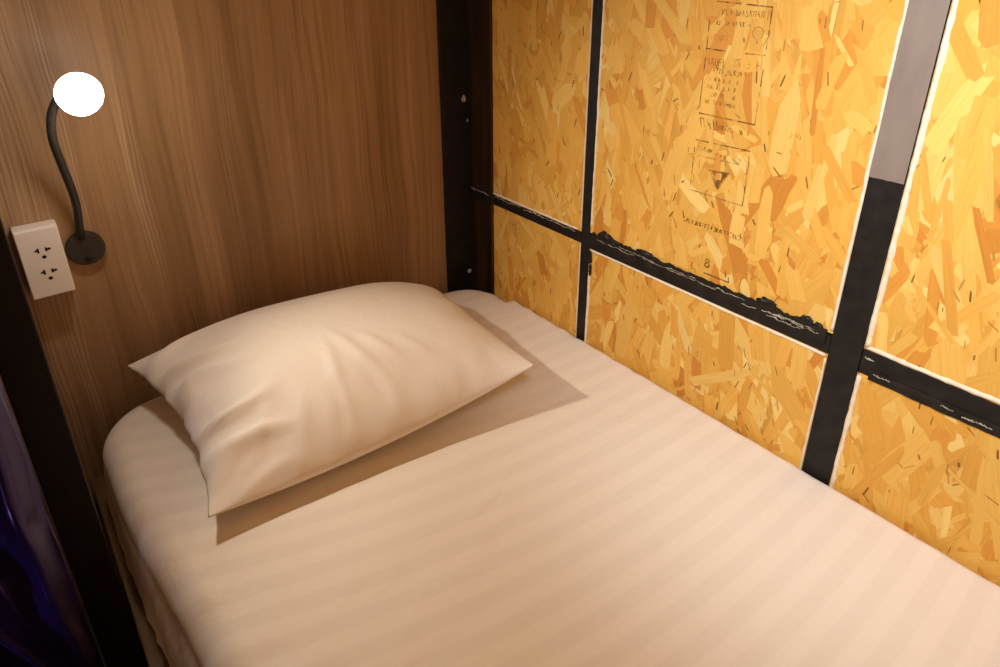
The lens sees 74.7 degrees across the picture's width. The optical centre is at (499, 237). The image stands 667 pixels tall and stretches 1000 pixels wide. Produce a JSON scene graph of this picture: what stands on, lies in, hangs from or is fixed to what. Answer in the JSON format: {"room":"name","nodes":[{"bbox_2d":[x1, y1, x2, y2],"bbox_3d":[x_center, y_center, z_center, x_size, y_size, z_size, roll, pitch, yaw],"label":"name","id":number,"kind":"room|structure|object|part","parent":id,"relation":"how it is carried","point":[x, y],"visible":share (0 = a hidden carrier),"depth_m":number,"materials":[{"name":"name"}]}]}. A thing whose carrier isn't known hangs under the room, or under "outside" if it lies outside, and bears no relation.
{"room":"dormitory","nodes":[
{"label":"dormitory","id":0,"kind":"room"},
{"bbox_2d":[0,380,103,666],"bbox_3d":[-0.879,0.202,0.182,0.160,1.760,1.233,15,27,31],"label":"curtain","id":1,"kind":"object","parent":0,"point":[43,621],"visible":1,"depth_m":0.80,"materials":[{"name":"blue fabric"}]},
{"bbox_2d":[81,583,148,666],"bbox_3d":[-0.153,1.154,0.495,2.350,0.050,2.492,-18,29,-35],"label":"floor","id":2,"kind":"structure","parent":0,"point":[122,585],"depth_m":1.31,"materials":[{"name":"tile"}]},
{"bbox_2d":[0,217,147,666],"bbox_3d":[-0.606,0.082,0.800,0.048,1.680,0.055,-18,29,-35],"label":"bed post","id":3,"kind":"object","parent":2,"relation":"on","point":[25,372],"visible":1,"depth_m":0.87,"materials":[{"name":"black metal"}]},
{"bbox_2d":[92,475,169,666],"bbox_3d":[0.196,0.802,0.877,0.928,0.290,2.022,-18,29,-35],"label":"platform","id":4,"kind":"object","parent":2,"relation":"on","point":[155,656],"visible":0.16,"depth_m":1.05,"materials":[{"name":"brown wood"}]},
{"bbox_2d":[103,290,999,666],"bbox_3d":[0.204,0.596,0.788,0.918,0.159,2.010,-18,29,-35],"label":"mattress","id":5,"kind":"object","parent":4,"relation":"on","point":[577,511],"visible":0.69,"depth_m":0.94,"materials":[{"name":"beige fabric"}]},
{"bbox_2d":[127,282,533,517],"bbox_3d":[-0.298,0.233,1.221,0.628,0.156,0.463,-18,29,-35],"label":"pillow","id":6,"kind":"object","parent":5,"relation":"on","point":[271,399],"visible":1,"depth_m":1.13,"materials":[{"name":"beige fabric"}]},
{"bbox_2d":[436,0,999,485],"bbox_3d":[0.568,0.041,0.884,0.109,1.680,2.033,-19,30,-37],"label":"steel frame","id":7,"kind":"object","parent":2,"relation":"on","point":[464,27],"visible":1,"depth_m":1.07,"materials":[{"name":"black paint"}]},
{"bbox_3d":[-0.105,-0.256,1.578,0.083,1.680,0.008,-18,29,-35],"label":"corner post","id":8,"kind":"part","parent":7,"relation":"part of","materials":[{"name":"black metal"}]},
{"bbox_3d":[-0.048,-0.104,1.626,0.004,0.026,0.086,-18,29,-35],"label":"rail","id":9,"kind":"part","parent":7,"relation":"part of","materials":[{"name":"black metal"}]},
{"bbox_2d":[494,205,580,337],"bbox_3d":[0.083,0.165,1.586,0.017,0.438,0.300,-18,29,-35],"label":"board panel","id":10,"kind":"object","parent":7,"relation":"attached to","point":[537,267],"visible":0.59,"depth_m":1.53,"materials":[{"name":"wood"}]},
{"bbox_3d":[0.061,-0.063,1.529,0.028,0.025,0.385,-18,29,-35],"label":"rail","id":11,"kind":"part","parent":7,"relation":"part of","materials":[{"name":"black metal"}]},
{"bbox_2d":[492,0,592,231],"bbox_3d":[0.081,-0.512,1.294,0.017,0.986,0.300,-18,29,-35],"label":"board panel","id":12,"kind":"object","parent":7,"relation":"attached to","point":[542,48],"visible":1,"depth_m":1.38,"materials":[{"name":"wood"}]},
{"bbox_3d":[0.191,-0.146,1.320,0.032,1.679,0.024,-18,29,-35],"label":"post","id":13,"kind":"part","parent":7,"relation":"part of","materials":[{"name":"black metal"}]},
{"bbox_2d":[584,249,827,469],"bbox_3d":[0.351,0.299,1.279,0.018,0.434,0.508,-18,29,-35],"label":"board panel","id":14,"kind":"object","parent":7,"relation":"attached to","point":[762,383],"visible":0.63,"depth_m":1.20,"materials":[{"name":"yellow wood"}]},
{"bbox_3d":[0.356,0.084,1.191,0.028,0.031,0.507,-18,29,-35],"label":"rail","id":15,"kind":"part","parent":7,"relation":"part of","materials":[{"name":"black metal"}]},
{"bbox_2d":[590,0,908,333],"bbox_3d":[0.349,-0.383,0.985,0.017,0.980,0.508,-18,29,-35],"label":"board panel","id":16,"kind":"object","parent":7,"relation":"attached to","point":[736,140],"visible":1,"depth_m":1.03,"materials":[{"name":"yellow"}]},
{"bbox_3d":[0.529,0.022,0.929,0.034,1.680,0.045,-18,29,-35],"label":"post","id":17,"kind":"part","parent":7,"relation":"part of","materials":[{"name":"black metal"}]},
{"bbox_2d":[829,372,999,585],"bbox_3d":[0.868,0.558,0.686,0.017,0.427,1.057,-18,29,-35],"label":"board panel","id":18,"kind":"object","parent":7,"relation":"attached to","point":[931,474],"visible":0.47,"depth_m":0.94,"materials":[{"name":"wood"}]},
{"bbox_3d":[0.874,0.341,0.597,0.028,0.040,1.056,-18,29,-35],"label":"rail","id":19,"kind":"part","parent":7,"relation":"part of","materials":[{"name":"black metal"}]},
{"bbox_2d":[864,0,999,404],"bbox_3d":[0.866,-0.127,0.390,0.017,0.982,1.057,-18,29,-35],"label":"board panel","id":20,"kind":"object","parent":7,"relation":"attached to","point":[936,314],"visible":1,"depth_m":0.83,"materials":[{"name":"wood"}]},
{"bbox_2d":[0,0,447,602],"bbox_3d":[-0.916,-0.198,0.945,2.350,2.080,0.060,-18,29,-35],"label":"wall","id":21,"kind":"structure","parent":0,"point":[236,157],"depth_m":1.26,"materials":[{"name":"brown wood"}]},
{"bbox_2d":[10,219,74,299],"bbox_3d":[-0.768,0.037,1.104,0.062,0.121,0.040,-18,29,-35],"label":"power outlet","id":22,"kind":"object","parent":21,"relation":"attached to","point":[39,246],"visible":1,"depth_m":1.09,"materials":[{"name":"white plastic"}]},
{"bbox_2d":[46,73,105,264],"bbox_3d":[-0.661,-0.092,1.041,0.200,0.349,0.063,18,30,36],"label":"reading lamp","id":23,"kind":"object","parent":21,"relation":"attached to","point":[79,94],"visible":1,"depth_m":0.99,"materials":[{"name":"black metal"}]},
{"bbox_3d":[-0.598,-0.203,0.935,0.034,0.061,0.061,19,30,37],"label":"bulb","id":24,"kind":"part","parent":23,"relation":"part of","materials":[{"name":"white glass"}]},
{"bbox_2d":[85,255,92,261],"bbox_3d":[-0.721,0.037,1.150,0.012,0.012,0.003,-18,29,-35],"label":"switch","id":25,"kind":"object","parent":23,"relation":"attached to","point":[88,258],"depth_m":1.15,"materials":[{"name":"black plastic"}]},
{"bbox_2d":[492,30,493,208],"bbox_3d":[0.674,-0.125,0.763,0.065,2.080,2.232,-18,29,-35],"label":"wall","id":26,"kind":"structure","parent":0,"point":[492,30],"depth_m":1.53,"materials":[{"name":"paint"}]}
]}

